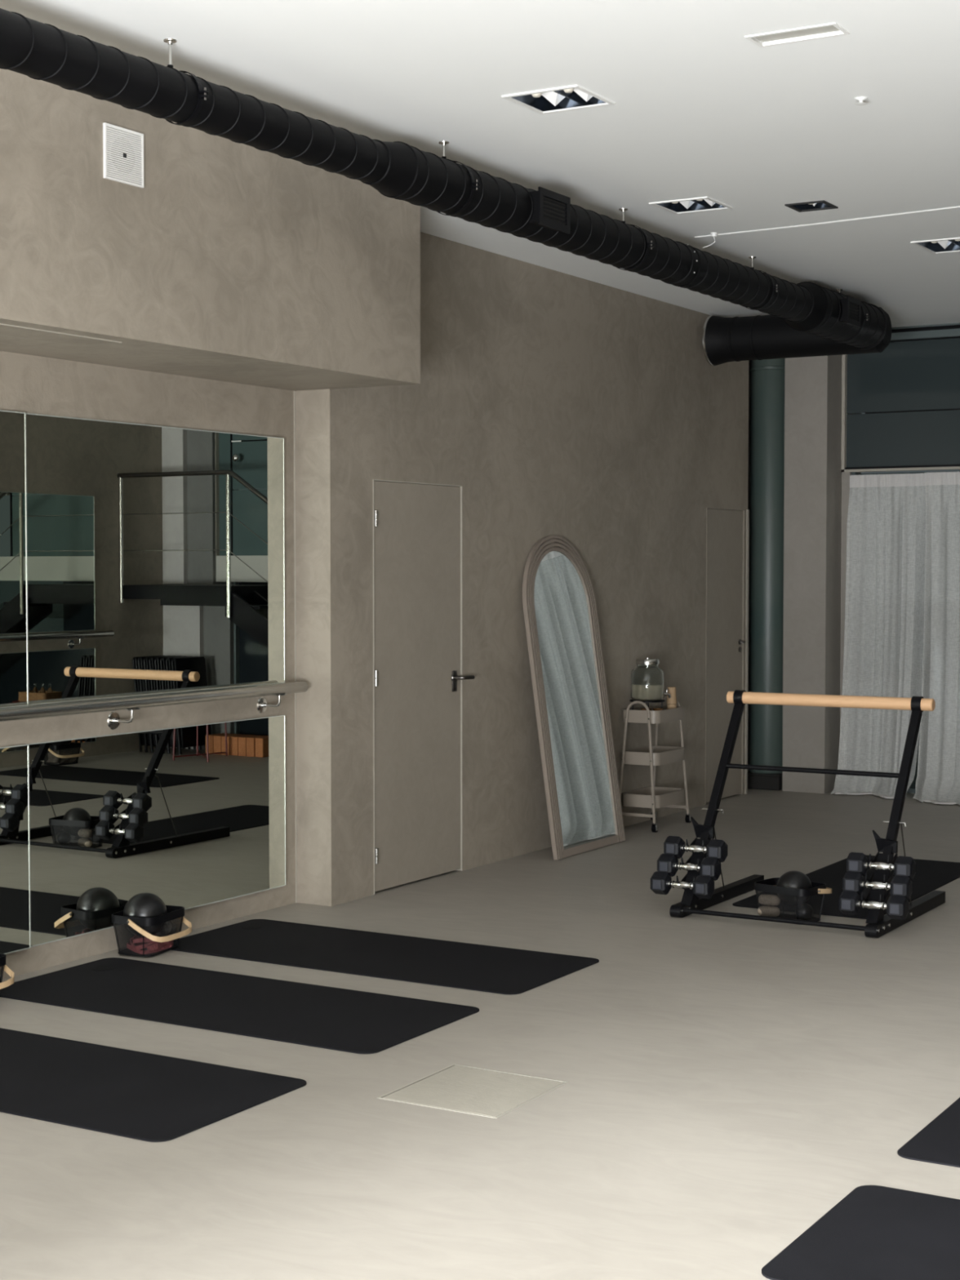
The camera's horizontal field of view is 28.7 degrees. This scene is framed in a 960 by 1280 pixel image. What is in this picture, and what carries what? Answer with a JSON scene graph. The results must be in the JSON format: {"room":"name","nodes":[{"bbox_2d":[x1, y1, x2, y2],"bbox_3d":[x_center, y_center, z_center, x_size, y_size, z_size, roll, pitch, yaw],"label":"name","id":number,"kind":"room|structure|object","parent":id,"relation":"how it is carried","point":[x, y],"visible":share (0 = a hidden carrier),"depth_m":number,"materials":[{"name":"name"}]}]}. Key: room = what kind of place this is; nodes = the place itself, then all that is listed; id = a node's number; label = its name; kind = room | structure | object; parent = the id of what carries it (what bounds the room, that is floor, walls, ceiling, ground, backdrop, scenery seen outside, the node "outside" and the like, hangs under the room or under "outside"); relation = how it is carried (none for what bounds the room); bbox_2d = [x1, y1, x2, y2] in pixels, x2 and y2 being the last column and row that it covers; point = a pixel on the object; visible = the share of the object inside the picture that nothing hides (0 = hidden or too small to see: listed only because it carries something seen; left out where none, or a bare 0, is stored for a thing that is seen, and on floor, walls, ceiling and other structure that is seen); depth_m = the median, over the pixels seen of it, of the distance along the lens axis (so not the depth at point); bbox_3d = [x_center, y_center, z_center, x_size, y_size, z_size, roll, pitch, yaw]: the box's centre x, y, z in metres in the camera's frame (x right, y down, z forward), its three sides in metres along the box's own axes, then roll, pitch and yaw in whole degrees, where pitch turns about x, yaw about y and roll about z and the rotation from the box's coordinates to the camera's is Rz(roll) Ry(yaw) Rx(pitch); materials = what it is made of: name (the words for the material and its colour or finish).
{"room":"fitness studio","nodes":[
{"label":"fitness studio","id":0,"kind":"room"},
{"bbox_2d":[0,351,295,979],"bbox_3d":[-2.958,-0.240,5.209,0.200,3.171,8.000,1,3,30],"label":"wall","id":1,"kind":"structure","parent":0,"point":[29,384],"depth_m":7.79,"materials":[{"name":"beige paint"}]},
{"bbox_2d":[0,409,28,708],"bbox_3d":[-2.133,-0.276,6.394,0.005,1.107,1.639,1,3,31],"label":"wall mirror","id":2,"kind":"object","parent":1,"relation":"attached to","point":[14,666],"visible":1,"depth_m":7.04,"materials":[{"name":"silver glass"}]},
{"bbox_2d":[0,744,31,954],"bbox_3d":[-2.133,0.812,6.437,0.005,0.779,1.639,1,3,31],"label":"wall mirror","id":3,"kind":"object","parent":1,"relation":"attached to","point":[15,839],"visible":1,"depth_m":7.07,"materials":[{"name":"silver glass"}]},
{"bbox_2d":[0,681,307,729],"bbox_3d":[-1.671,0.311,7.103,0.124,0.136,3.330,1,3,30],"label":"ballet barre","id":4,"kind":"object","parent":1,"relation":"attached to","point":[134,703],"depth_m":7.55,"materials":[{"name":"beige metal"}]},
{"bbox_2d":[26,413,284,705],"bbox_3d":[-1.305,-0.331,7.805,0.005,1.107,1.630,1,3,31],"label":"wall mirror","id":5,"kind":"object","parent":1,"relation":"attached to","point":[156,554],"visible":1,"depth_m":7.72,"materials":[{"name":"silver glass"}]},
{"bbox_2d":[26,715,285,946],"bbox_3d":[-1.305,0.757,7.848,0.005,0.779,1.630,1,3,31],"label":"wall mirror","id":6,"kind":"object","parent":1,"relation":"attached to","point":[191,816],"visible":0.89,"depth_m":7.77,"materials":[{"name":"silver glass"}]},
{"bbox_2d":[293,391,297,902],"bbox_3d":[-0.847,0.038,8.617,0.004,2.350,0.008,1,3,30],"label":"trim","id":7,"kind":"structure","parent":1,"relation":"attached to","point":[294,391],"depth_m":8.62,"materials":[{"name":"beige paint"}]},
{"bbox_2d":[0,744,959,1279],"bbox_3d":[1.598,1.310,7.700,6.220,0.120,17.200,1,3,30],"label":"floor","id":8,"kind":"structure","parent":0,"point":[732,1081],"depth_m":5.42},
{"bbox_2d":[0,953,13,991],"bbox_3d":[-1.807,1.206,6.617,0.239,0.159,0.304,1,2,24],"label":"storage basket","id":9,"kind":"object","parent":8,"relation":"on","point":[3,966],"visible":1,"depth_m":6.67,"materials":[{"name":"black metal"}]},
{"bbox_2d":[111,905,191,956],"bbox_3d":[-1.316,1.169,7.552,0.239,0.159,0.304,1,2,22],"label":"storage basket","id":10,"kind":"object","parent":8,"relation":"on","point":[174,913],"visible":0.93,"depth_m":7.46,"materials":[{"name":"black metal"}]},
{"bbox_2d":[123,892,167,936],"bbox_3d":[-1.345,1.103,7.546,0.176,0.176,0.176,1,3,30],"label":"exercise ball","id":11,"kind":"object","parent":10,"relation":"in","point":[144,904],"visible":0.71,"depth_m":7.49,"materials":[{"name":"black plastic"}]},
{"bbox_2d":[126,935,173,954],"bbox_3d":[-1.333,1.215,7.561,0.165,0.061,0.211,1,2,22],"label":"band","id":12,"kind":"object","parent":10,"relation":"in","point":[141,937],"visible":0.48,"depth_m":7.49,"materials":[{"name":"black rubber"}]},
{"bbox_2d":[155,920,177,936],"bbox_3d":[-1.268,1.170,7.609,0.079,0.067,0.066,1,2,19],"label":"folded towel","id":13,"kind":"object","parent":10,"relation":"in","point":[168,921],"visible":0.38,"depth_m":7.58,"materials":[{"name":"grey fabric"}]},
{"bbox_2d":[0,1027,306,1142],"bbox_3d":[-1.429,1.321,5.782,1.740,0.005,0.700,1,3,30],"label":"exercise mat","id":14,"kind":"object","parent":8,"relation":"on","point":[140,1095],"visible":1,"depth_m":5.58,"materials":[{"name":"rubber"}]},
{"bbox_2d":[0,957,479,1053],"bbox_3d":[-0.905,1.285,6.697,1.715,0.005,0.720,1,3,30],"label":"exercise mat","id":15,"kind":"object","parent":8,"relation":"on","point":[343,1020],"visible":1,"depth_m":6.63,"materials":[{"name":"rubber"}]},
{"bbox_2d":[170,919,599,994],"bbox_3d":[-0.429,1.253,7.519,1.705,0.005,0.710,1,3,30],"label":"exercise mat","id":16,"kind":"object","parent":8,"relation":"on","point":[459,965],"visible":0.94,"depth_m":7.45,"materials":[{"name":"rubber"}]},
{"bbox_2d":[377,1063,568,1118],"bbox_3d":[-0.017,1.333,5.565,0.403,0.001,0.433,1,3,30],"label":"trim","id":17,"kind":"structure","parent":8,"relation":"on","point":[564,1082],"depth_m":5.53,"materials":[{"name":"silver metal"}]},
{"bbox_2d":[522,535,625,860],"bbox_3d":[0.502,0.287,10.285,0.265,1.720,0.815,1,3,30],"label":"arched floor mirror","id":18,"kind":"object","parent":8,"relation":"on","point":[560,610],"visible":1,"depth_m":10.26,"materials":[{"name":"paint"}]},
{"bbox_2d":[618,696,691,832],"bbox_3d":[1.040,0.729,11.207,0.264,0.764,0.527,1,3,30],"label":"trolley","id":19,"kind":"object","parent":8,"relation":"on","point":[653,797],"visible":0.87,"depth_m":11.06,"materials":[{"name":"beige metal"}]},
{"bbox_2d":[629,657,671,710],"bbox_3d":[0.996,0.291,11.148,0.213,0.374,0.213,1,3,30],"label":"dispenser","id":20,"kind":"object","parent":19,"relation":"on","point":[647,679],"visible":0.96,"depth_m":11.07,"materials":[{"name":"clear glass"}]},
{"bbox_2d":[631,664,664,700],"bbox_3d":[0.994,0.243,11.146,0.198,0.220,0.198,1,3,30],"label":"jar","id":21,"kind":"object","parent":20,"relation":"on","point":[647,681],"depth_m":11.06,"materials":[{"name":"clear glass"}]},
{"bbox_2d":[664,688,671,697],"bbox_3d":[1.104,0.319,11.177,0.071,0.054,0.015,-1,2,-15],"label":"tap","id":22,"kind":"object","parent":20,"relation":"on","point":[666,693],"depth_m":11.18,"materials":[{"name":"silver metal"}]},
{"bbox_2d":[622,786,684,808],"bbox_3d":[1.036,0.939,11.218,0.250,0.075,0.416,1,3,30],"label":"tray","id":23,"kind":"object","parent":19,"relation":"on","point":[661,797],"depth_m":11.09,"materials":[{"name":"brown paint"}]},
{"bbox_2d":[622,705,684,723],"bbox_3d":[1.036,0.442,11.199,0.250,0.075,0.416,1,3,30],"label":"tray","id":24,"kind":"object","parent":19,"relation":"on","point":[637,715],"depth_m":11.04,"materials":[{"name":"brown paint"}]},
{"bbox_2d":[624,745,684,765],"bbox_3d":[1.036,0.689,11.208,0.250,0.075,0.416,1,3,30],"label":"tray","id":25,"kind":"object","parent":19,"relation":"on","point":[655,755],"depth_m":11.07,"materials":[{"name":"brown paint"}]},
{"bbox_2d":[653,707,663,711],"bbox_3d":[1.054,0.442,11.118,0.064,0.074,0.064,1,3,30],"label":"tumbler","id":26,"kind":"object","parent":19,"relation":"on","point":[654,708],"visible":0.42,"depth_m":11.10,"materials":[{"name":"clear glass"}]},
{"bbox_2d":[666,703,676,709],"bbox_3d":[1.149,0.428,11.259,0.076,0.090,0.076,1,3,30],"label":"paper cup","id":27,"kind":"object","parent":19,"relation":"on","point":[668,705],"visible":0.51,"depth_m":11.23,"materials":[{"name":"beige paper"}]},
{"bbox_2d":[666,686,676,703],"bbox_3d":[1.149,0.331,11.255,0.061,0.102,0.061,1,3,30],"label":"paper cup","id":28,"kind":"object","parent":27,"relation":"on","point":[671,690],"visible":1,"depth_m":11.23,"materials":[{"name":"beige paper"}]},
{"bbox_2d":[747,358,785,790],"bbox_3d":[2.013,-0.543,13.069,0.284,3.161,0.284,1,3,30],"label":"pipe","id":29,"kind":"object","parent":8,"relation":"on","point":[767,375],"visible":0.65,"depth_m":12.96,"materials":[{"name":"teal"}]},
{"bbox_2d":[754,877,831,924],"bbox_3d":[1.375,1.147,8.264,0.304,0.159,0.239,2,3,42],"label":"storage basket","id":30,"kind":"object","parent":8,"relation":"on","point":[769,886],"visible":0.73,"depth_m":8.18,"materials":[{"name":"black metal"}]},
{"bbox_2d":[757,906,778,916],"bbox_3d":[1.271,1.194,8.264,0.100,0.048,0.047,1,2,20],"label":"weight","id":31,"kind":"object","parent":30,"relation":"on","point":[759,912],"visible":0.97,"depth_m":8.25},
{"bbox_2d":[759,894,780,905],"bbox_3d":[1.274,1.144,8.267,0.100,0.048,0.047,1,2,25],"label":"weight","id":32,"kind":"object","parent":31,"relation":"on","point":[761,895],"visible":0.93,"depth_m":8.25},
{"bbox_2d":[776,870,812,906],"bbox_3d":[1.380,1.091,8.248,0.156,0.156,0.156,1,3,30],"label":"exercise ball","id":33,"kind":"object","parent":30,"relation":"in","point":[793,879],"visible":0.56,"depth_m":8.20,"materials":[{"name":"black plastic"}]},
{"bbox_2d":[797,903,813,919],"bbox_3d":[1.414,1.185,8.186,0.076,0.076,0.076,1,3,30],"label":"exercise ball","id":34,"kind":"object","parent":30,"relation":"on","point":[805,906],"visible":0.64,"depth_m":8.16,"materials":[{"name":"black plastic"}]},
{"bbox_2d":[669,689,945,937],"bbox_3d":[1.495,0.734,8.450,0.984,0.968,0.983,1,3,30],"label":"rack","id":35,"kind":"object","parent":8,"relation":"on","point":[879,924],"visible":0.88,"depth_m":8.39,"materials":[{"name":"light beech wood"},{"name":"black powder-coated metal"}]},
{"bbox_2d":[650,871,714,898],"bbox_3d":[0.898,1.088,8.339,0.284,0.101,0.089,1,3,30],"label":"dumbbell","id":36,"kind":"object","parent":35,"relation":"on","point":[703,886],"visible":1,"depth_m":8.32,"materials":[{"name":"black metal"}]},
{"bbox_2d":[657,853,720,880],"bbox_3d":[0.931,1.012,8.369,0.284,0.101,0.089,1,3,30],"label":"dumbbell","id":37,"kind":"object","parent":35,"relation":"on","point":[668,864],"visible":1,"depth_m":8.35,"materials":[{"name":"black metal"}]},
{"bbox_2d":[663,835,728,862],"bbox_3d":[0.964,0.935,8.399,0.284,0.101,0.089,1,3,30],"label":"dumbbell","id":38,"kind":"object","parent":35,"relation":"on","point":[675,846],"visible":1,"depth_m":8.38,"materials":[{"name":"black rubber"}]},
{"bbox_2d":[838,890,908,919],"bbox_3d":[1.643,1.108,7.844,0.284,0.101,0.089,1,3,30],"label":"dumbbell","id":39,"kind":"object","parent":35,"relation":"on","point":[850,903],"visible":1,"depth_m":7.83,"materials":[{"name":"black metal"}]},
{"bbox_2d":[842,871,912,899],"bbox_3d":[1.666,1.031,7.880,0.284,0.101,0.089,1,3,30],"label":"dumbbell","id":40,"kind":"object","parent":35,"relation":"on","point":[851,881],"visible":1,"depth_m":7.87,"materials":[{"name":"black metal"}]},
{"bbox_2d":[846,852,915,879],"bbox_3d":[1.689,0.954,7.916,0.284,0.101,0.089,1,3,30],"label":"dumbbell","id":41,"kind":"object","parent":35,"relation":"on","point":[855,861],"visible":1,"depth_m":7.90,"materials":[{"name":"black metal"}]},
{"bbox_2d":[732,854,959,919],"bbox_3d":[1.876,1.189,9.162,0.685,0.004,1.750,1,3,30],"label":"exercise mat","id":42,"kind":"object","parent":8,"relation":"on","point":[930,875],"visible":0.41,"depth_m":9.26,"materials":[{"name":"rubber"}]},
{"bbox_2d":[761,1185,959,1279],"bbox_3d":[1.524,1.393,3.969,1.730,0.004,0.710,1,3,30],"label":"exercise mat","id":43,"kind":"object","parent":8,"relation":"on","point":[875,1232],"visible":1,"depth_m":4.30,"materials":[{"name":"rubber"}]},
{"bbox_2d":[830,472,928,798],"bbox_3d":[2.703,-0.037,12.670,0.606,2.174,0.364,1,3,30],"label":"sheer curtain","id":44,"kind":"object","parent":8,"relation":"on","point":[884,629],"visible":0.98,"depth_m":12.80,"materials":[{"name":"white fabric"}]},
{"bbox_2d":[897,1097,959,1167],"bbox_3d":[2.004,1.360,4.791,1.735,0.004,0.685,1,3,30],"label":"exercise mat","id":45,"kind":"object","parent":8,"relation":"on","point":[938,1142],"visible":1,"depth_m":5.04,"materials":[{"name":"rubber"}]},
{"bbox_2d":[912,471,959,805],"bbox_3d":[3.352,-0.017,12.159,1.138,2.174,0.460,1,3,30],"label":"sheer curtain","id":46,"kind":"object","parent":8,"relation":"on","point":[938,775],"visible":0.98,"depth_m":12.45,"materials":[{"name":"white fabric"}]},
{"bbox_3d":[-0.017,1.418,5.568,0.395,0.030,0.425,1,3,30],"label":"trim","id":47,"kind":"structure","parent":8,"relation":"attached to","visible":0},
{"bbox_2d":[382,1065,564,1117],"bbox_3d":[-0.017,1.363,5.566,0.383,0.061,0.413,1,3,30],"label":"floor hatch","id":48,"kind":"object","parent":47,"relation":"on","point":[460,1088],"visible":0.62,"depth_m":5.56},
{"bbox_2d":[0,0,959,327],"bbox_3d":[0.864,-1.960,6.320,6.220,0.180,14.300,1,3,30],"label":"ceiling","id":49,"kind":"structure","parent":0,"point":[700,108],"depth_m":6.51,"materials":[{"name":"white paint"}]},
{"bbox_2d":[163,38,208,125],"bbox_3d":[-0.936,-1.726,5.808,0.185,0.248,0.080,1,3,30],"label":"hanger","id":50,"kind":"object","parent":49,"relation":"hanging from","point":[169,41],"visible":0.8,"depth_m":5.80,"materials":[{"name":"silver metal"}]},
{"bbox_2d":[0,8,891,366],"bbox_3d":[0.050,-1.758,8.004,1.191,0.322,8.786,1,3,27],"label":"ventilation duct","id":51,"kind":"object","parent":49,"relation":"hanging from","point":[803,318],"visible":0.99,"depth_m":7.22,"materials":[{"name":"black metal"}]},
{"bbox_2d":[436,141,479,215],"bbox_3d":[-0.119,-1.770,7.200,0.228,0.269,0.080,1,3,30],"label":"hanger","id":52,"kind":"object","parent":49,"relation":"hanging from","point":[443,144],"visible":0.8,"depth_m":7.18,"materials":[{"name":"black metal"}]},
{"bbox_2d":[501,84,615,114],"bbox_3d":[0.274,-1.932,6.520,0.294,0.120,0.289,1,3,30],"label":"recessed light","id":53,"kind":"object","parent":49,"relation":"in","point":[573,97],"visible":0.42,"depth_m":6.60,"materials":[{"name":"white metal"}]},
{"bbox_2d":[617,208,653,270],"bbox_3d":[0.670,-1.822,8.544,0.228,0.269,0.080,1,3,30],"label":"hanger","id":54,"kind":"object","parent":49,"relation":"hanging from","point":[623,210],"visible":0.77,"depth_m":8.53,"materials":[{"name":"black metal"}]},
{"bbox_2d":[648,196,733,214],"bbox_3d":[0.949,-2.007,8.430,0.284,0.120,0.289,1,3,30],"label":"recessed light","id":55,"kind":"object","parent":49,"relation":"in","point":[700,204],"visible":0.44,"depth_m":8.52,"materials":[{"name":"white metal"}]},
{"bbox_2d":[702,232,717,248],"bbox_3d":[1.121,-1.944,9.139,0.070,0.072,0.036,0,2,-9],"label":"clip","id":56,"kind":"object","parent":49,"relation":"attached to","point":[713,235],"visible":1,"depth_m":9.13,"materials":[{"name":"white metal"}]},
{"bbox_2d":[745,256,778,310],"bbox_3d":[1.448,-1.874,9.867,0.228,0.269,0.080,1,3,30],"label":"hanger","id":57,"kind":"object","parent":49,"relation":"hanging from","point":[752,258],"visible":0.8,"depth_m":9.85,"materials":[{"name":"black metal"}]},
{"bbox_2d":[744,22,849,47],"bbox_3d":[0.968,-1.851,5.730,0.290,0.016,0.130,1,3,30],"label":"ceiling vent","id":58,"kind":"object","parent":49,"relation":"in","point":[831,27],"visible":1,"depth_m":5.74,"materials":[{"name":"white metal"}]},
{"bbox_2d":[784,200,838,212],"bbox_3d":[1.491,-2.007,8.445,0.184,0.120,0.184,1,3,30],"label":"recessed light","id":59,"kind":"object","parent":49,"relation":"in","point":[815,205],"visible":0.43,"depth_m":8.50,"materials":[{"name":"grey metal"}]},
{"bbox_2d":[694,205,959,237],"bbox_3d":[2.003,-1.955,8.577,2.309,0.006,0.024,2,3,35],"label":"cable","id":60,"kind":"object","parent":49,"relation":"attached to","point":[959,206],"visible":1,"depth_m":8.83,"materials":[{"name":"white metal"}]},
{"bbox_2d":[830,288,869,342],"bbox_3d":[2.126,-1.902,11.023,0.298,0.304,0.080,1,3,30],"label":"hanger","id":61,"kind":"object","parent":49,"relation":"hanging from","point":[838,290],"visible":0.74,"depth_m":10.99,"materials":[{"name":"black metal"}]},
{"bbox_2d":[853,96,867,105],"bbox_3d":[1.320,-1.866,6.508,0.048,0.022,0.048,1,3,30],"label":"sprinkler","id":62,"kind":"object","parent":49,"relation":"attached to","point":[860,99],"visible":1,"depth_m":6.50,"materials":[{"name":"white metal"}]},
{"bbox_2d":[910,237,959,253],"bbox_3d":[2.371,-2.048,9.479,0.284,0.120,0.389,1,3,30],"label":"recessed light","id":63,"kind":"object","parent":49,"relation":"in","point":[944,245],"visible":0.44,"depth_m":9.60,"materials":[{"name":"white metal"}]},
{"bbox_2d":[295,231,748,906],"bbox_3d":[0.475,-0.454,10.686,0.220,3.171,4.930,1,3,30],"label":"wall","id":64,"kind":"structure","parent":0,"point":[594,416],"depth_m":9.96,"materials":[{"name":"beige paint"}]},
{"bbox_2d":[0,68,420,391],"bbox_3d":[-2.583,-1.405,4.951,0.680,0.821,8.014,1,3,30],"label":"bulkhead","id":65,"kind":"object","parent":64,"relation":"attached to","point":[233,262],"depth_m":6.96,"materials":[{"name":"beige paint"}]},
{"bbox_2d":[0,323,122,346],"bbox_3d":[-1.609,-1.047,6.335,0.203,0.005,0.968,1,3,30],"label":"access panel","id":66,"kind":"object","parent":65,"relation":"attached to","point":[7,330],"visible":1,"depth_m":6.52,"materials":[{"name":"beige paint"}]},
{"bbox_2d":[102,122,143,187],"bbox_3d":[-1.241,-1.688,6.546,0.010,0.188,0.200,1,3,30],"label":"wall speaker","id":67,"kind":"object","parent":65,"relation":"attached to","point":[122,148],"visible":1,"depth_m":6.54,"materials":[{"name":"white plastic"}]},
{"bbox_2d":[373,479,475,894],"bbox_3d":[-0.315,0.210,9.209,0.178,1.959,0.842,1,3,30],"label":"door","id":68,"kind":"structure","parent":64,"relation":"in","point":[418,677],"depth_m":9.17,"materials":[{"name":"taupe paint"},{"name":"dark metal"},{"name":"steel"}]},
{"bbox_2d":[705,507,745,804],"bbox_3d":[1.591,0.096,12.472,0.161,1.932,0.634,1,3,30],"label":"door","id":69,"kind":"structure","parent":64,"relation":"in","point":[725,531],"depth_m":12.43,"materials":[{"name":"beige"}]},
{"bbox_2d":[745,509,749,794],"bbox_3d":[1.811,0.083,12.771,0.016,1.935,0.030,1,3,30],"label":"trim","id":70,"kind":"structure","parent":64,"relation":"attached to","point":[748,510],"depth_m":12.76,"materials":[{"name":"beige paint"}]},
{"bbox_2d":[747,360,751,771],"bbox_3d":[2.040,-0.572,13.679,0.860,3.171,0.120,1,3,30],"label":"wall","id":71,"kind":"structure","parent":0,"point":[749,361],"depth_m":13.64,"materials":[{"name":"beige paint"}]},
{"bbox_2d":[782,355,861,793],"bbox_3d":[2.396,-0.550,13.134,0.305,3.171,0.700,1,3,30],"label":"pillar","id":72,"kind":"structure","parent":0,"point":[812,499],"depth_m":12.84,"materials":[{"name":"grey paint"}]},
{"bbox_2d":[840,322,959,472],"bbox_3d":[4.393,-1.213,11.906,4.355,1.751,0.110,1,3,30],"label":"window","id":73,"kind":"structure","parent":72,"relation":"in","point":[908,393],"depth_m":12.77,"materials":[{"name":"teal glass"}]},
{"bbox_2d":[840,471,859,724],"bbox_3d":[2.579,-0.063,13.104,0.060,2.200,0.200,1,3,30],"label":"wall","id":74,"kind":"structure","parent":0,"point":[845,476],"depth_m":13.00,"materials":[{"name":"grey paint"}]},
{"bbox_2d":[851,471,915,793],"bbox_3d":[3.506,-0.040,12.508,2.145,2.200,0.050,1,3,30],"label":"window","id":75,"kind":"structure","parent":74,"relation":"in","point":[911,790],"depth_m":12.85,"materials":[{"name":"clear glass"}]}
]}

